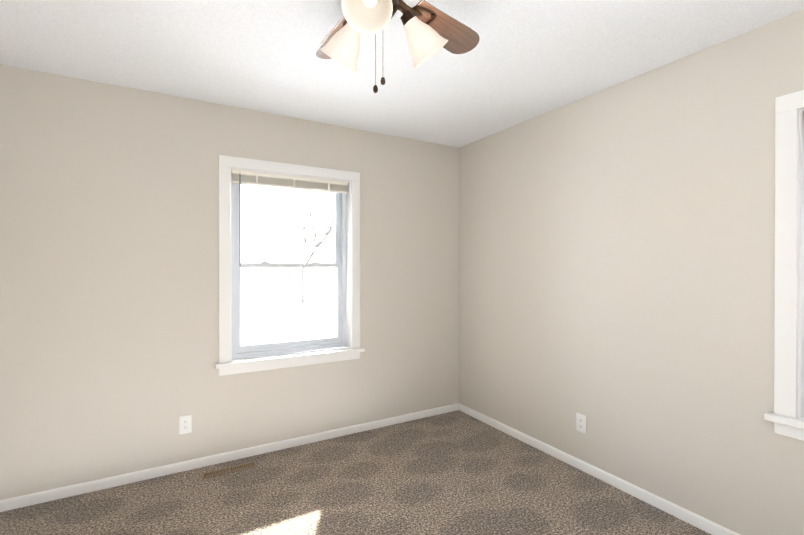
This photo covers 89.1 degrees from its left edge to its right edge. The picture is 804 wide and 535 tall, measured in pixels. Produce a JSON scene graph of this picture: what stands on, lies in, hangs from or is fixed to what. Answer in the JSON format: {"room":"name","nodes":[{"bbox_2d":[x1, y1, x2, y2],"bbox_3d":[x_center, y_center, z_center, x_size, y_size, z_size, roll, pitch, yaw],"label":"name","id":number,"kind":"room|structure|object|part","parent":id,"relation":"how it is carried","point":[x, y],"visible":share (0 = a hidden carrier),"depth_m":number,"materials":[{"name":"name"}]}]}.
{"room":"empty bedroom","nodes":[
{"label":"empty bedroom","id":0,"kind":"room"},
{"bbox_2d":[0,64,458,499],"bbox_3d":[-0.962,0.108,3.034,3.680,2.440,0.160,0,0,-30],"label":"wall","id":1,"kind":"structure","parent":0,"point":[109,276],"depth_m":2.60,"materials":[{"name":"grey paint"}]},
{"bbox_2d":[179,415,191,434],"bbox_3d":[-1.418,1.030,2.676,0.072,0.118,0.009,0,0,-30],"label":"electrical outlet","id":2,"kind":"object","parent":1,"relation":"attached to","point":[185,424],"visible":1,"depth_m":2.67,"materials":[{"name":"white plastic"}]},
{"bbox_2d":[183,419,187,429],"bbox_3d":[-1.417,1.030,2.674,0.033,0.068,0.002,0,0,-30],"label":"socket","id":3,"kind":"object","parent":2,"relation":"attached to","point":[185,421],"depth_m":2.67,"materials":[{"name":"white plastic"}]},
{"bbox_2d":[0,403,458,511],"bbox_3d":[-0.919,1.299,2.964,3.360,0.060,0.013,0,0,-30],"label":"baseboard","id":4,"kind":"structure","parent":1,"relation":"attached to","point":[64,492],"depth_m":2.71,"materials":[{"name":"white paint"}]},
{"bbox_2d":[218,155,359,375],"bbox_3d":[-0.825,-0.014,3.089,1.043,1.496,0.157,0,0,-30],"label":"window","id":5,"kind":"structure","parent":1,"relation":"in","point":[226,164],"depth_m":2.95,"materials":[{"name":"white paint"}]},
{"bbox_2d":[231,171,345,358],"bbox_3d":[-0.854,-0.016,3.139,0.879,1.332,0.080,0,0,-30],"label":"window unit","id":6,"kind":"structure","parent":5,"relation":"attached to","point":[342,204],"depth_m":3.10,"materials":[{"name":"white plastic"}]},
{"bbox_3d":[-0.852,-0.016,3.136,0.811,1.264,0.072,0,0,-30],"label":"back window sash","id":7,"kind":"part","parent":6,"relation":"part of","materials":[{"name":"white wood"}]},
{"bbox_3d":[-0.855,-0.022,3.140,0.739,1.168,0.038,0,0,-30],"label":"glass","id":8,"kind":"part","parent":5,"relation":"part of","materials":[{"name":"clear glass"}]},
{"bbox_3d":[-0.791,0.705,3.034,1.043,0.058,0.015,0,0,-30],"label":"back window apron","id":9,"kind":"part","parent":5,"relation":"part of","materials":[{"name":"white wood"}]},
{"bbox_2d":[232,170,347,193],"bbox_3d":[-0.810,-0.636,3.059,0.867,0.088,0.026,0,0,-30],"label":"window blind","id":10,"kind":"object","parent":5,"relation":"attached to","point":[271,180],"visible":0.85,"depth_m":3.03,"materials":[{"name":"white plastic"}]},
{"bbox_2d":[239,174,240,265],"bbox_3d":[-1.130,-0.338,2.849,0.011,0.658,0.011,0,0,-30],"label":"blind wand","id":11,"kind":"object","parent":10,"relation":"hanging from","point":[239,219],"visible":1,"depth_m":2.85,"materials":[{"name":"grey plastic"}]},
{"bbox_2d":[230,168,350,361],"bbox_3d":[-0.815,-0.022,3.071,0.903,1.340,0.078,0,0,-30],"label":"liner","id":12,"kind":"object","parent":5,"relation":"attached to","point":[348,270],"visible":0.6,"depth_m":3.27,"materials":[{"name":"white paint"}]},
{"bbox_2d":[215,347,364,368],"bbox_3d":[-0.803,0.662,3.053,1.093,0.028,0.126,0,0,-30],"label":"window sill","id":13,"kind":"structure","parent":1,"relation":"attached to","point":[283,357],"depth_m":2.99,"materials":[{"name":"white paint"}]},
{"bbox_2d":[0,410,710,534],"bbox_3d":[-0.015,1.411,1.404,3.680,0.150,3.940,0,0,-30],"label":"floor","id":14,"kind":"structure","parent":0,"point":[458,472],"depth_m":2.36,"materials":[{"name":"carpet"}]},
{"bbox_2d":[202,461,256,478],"bbox_3d":[-1.128,1.327,2.677,0.332,0.006,0.070,0,0,-30],"label":"air vent","id":15,"kind":"object","parent":14,"relation":"on","point":[228,470],"visible":1,"depth_m":2.67,"materials":[{"name":"brown metal"}]},
{"bbox_2d":[0,0,803,147],"bbox_3d":[-0.015,-1.179,1.392,3.680,0.150,3.940,0,0,-30],"label":"ceiling","id":16,"kind":"structure","parent":0,"point":[523,61],"depth_m":2.10,"materials":[{"name":"white paint"}]},
{"bbox_2d":[315,0,479,92],"bbox_3d":[-0.095,-0.843,1.398,1.062,0.523,1.023,0,0,-30],"label":"fan","id":17,"kind":"object","parent":16,"relation":"hanging from","point":[430,30],"visible":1,"depth_m":1.41,"materials":[{"name":"white glass"}]},
{"bbox_3d":[-0.251,-0.943,1.675,0.138,0.006,0.385,-14,7,-28],"label":"blade","id":18,"kind":"part","parent":17,"relation":"part of","materials":[{"name":"brown wood"}]},
{"bbox_3d":[-0.220,-0.780,1.459,0.143,0.161,0.155,0,0,-30],"label":"lamp shade","id":19,"kind":"part","parent":17,"relation":"part of","materials":[{"name":"white glass"}]},
{"bbox_3d":[-0.103,-0.779,1.180,0.141,0.161,0.151,0,0,-30],"label":"lamp shade","id":20,"kind":"part","parent":17,"relation":"part of","materials":[{"name":"white glass"}]},
{"bbox_3d":[-0.095,-0.807,1.216,0.054,0.068,0.058,0,0,-30],"label":"light bulb","id":21,"kind":"part","parent":17,"relation":"part of","materials":[{"name":"white glass"}]},
{"bbox_3d":[-0.088,-0.723,1.360,0.003,0.222,0.003,0,0,-30],"label":"chain","id":22,"kind":"part","parent":17,"relation":"part of","materials":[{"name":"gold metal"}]},
{"bbox_3d":[0.012,-0.854,1.392,0.090,0.073,0.052,0,0,-30],"label":"light arm","id":23,"kind":"part","parent":17,"relation":"part of"},
{"bbox_3d":[0.082,-0.780,1.422,0.158,0.161,0.147,0,0,-30],"label":"lamp shade","id":24,"kind":"part","parent":17,"relation":"part of","materials":[{"name":"white glass"}]},
{"bbox_3d":[0.172,-0.942,1.623,0.138,0.006,0.385,-16,-11,42],"label":"blade","id":25,"kind":"part","parent":17,"relation":"part of","materials":[{"name":"brown wood"}]},
{"bbox_2d":[459,9,803,534],"bbox_3d":[1.508,0.112,2.280,0.160,2.440,3.620,0,0,-30],"label":"wall","id":26,"kind":"structure","parent":0,"point":[617,265],"depth_m":2.31,"materials":[{"name":"grey paint"}]},
{"bbox_2d":[576,413,585,433],"bbox_3d":[1.177,1.025,2.686,0.009,0.118,0.072,0,0,-30],"label":"electrical outlet","id":27,"kind":"object","parent":26,"relation":"attached to","point":[580,422],"visible":1,"depth_m":2.68,"materials":[{"name":"white plastic"}]},
{"bbox_2d":[578,418,582,428],"bbox_3d":[1.175,1.025,2.685,0.002,0.068,0.033,0,0,-30],"label":"socket","id":28,"kind":"object","parent":27,"relation":"attached to","point":[580,420],"depth_m":2.68,"materials":[{"name":"white plastic"}]},
{"bbox_2d":[459,403,739,534],"bbox_3d":[1.433,1.302,2.242,0.013,0.060,3.620,0,0,-30],"label":"baseboard","id":29,"kind":"structure","parent":26,"relation":"attached to","point":[694,519],"depth_m":2.48,"materials":[{"name":"white paint"}]},
{"bbox_2d":[764,412,803,429],"bbox_3d":[1.950,0.670,1.389,0.126,0.028,1.093,0,0,-30],"label":"window sill","id":30,"kind":"structure","parent":26,"relation":"attached to","point":[784,420],"depth_m":1.77,"materials":[{"name":"white paint"}]},
{"bbox_2d":[774,90,803,440],"bbox_3d":[1.989,-0.006,1.408,0.157,1.496,1.043,0,0,-30],"label":"window","id":31,"kind":"structure","parent":26,"relation":"in","point":[788,106],"depth_m":1.78,"materials":[{"name":"white paint"}]},
{"bbox_3d":[1.931,0.713,1.377,0.015,0.058,1.043,0,0,-30],"label":"right window apron","id":32,"kind":"part","parent":31,"relation":"part of","materials":[{"name":"white wood"}]},
{"bbox_2d":[797,108,803,418],"bbox_3d":[1.971,-0.014,1.397,0.078,1.340,0.903,0,0,-30],"label":"liner","id":33,"kind":"object","parent":31,"relation":"attached to","point":[800,392],"visible":1,"depth_m":1.76,"materials":[{"name":"white paint"}]},
{"label":"outside","id":34,"kind":"structure","parent":0,"visible":0},
{"bbox_2d":[241,280,340,352],"bbox_3d":[0.349,1.661,2.413,85.000,0.060,85.000,0,0,-30],"label":"yard","id":35,"kind":"structure","parent":34,"point":[300,320],"depth_m":14.61,"materials":[{"name":"white"}]},
{"bbox_2d":[276,194,334,301],"bbox_3d":[-3.948,-0.883,18.275,3.452,4.881,2.932,0,0,-30],"label":"tree","id":36,"kind":"object","parent":35,"relation":"on","point":[330,228],"depth_m":18.40,"materials":[{"name":"grey plant"}]}
]}

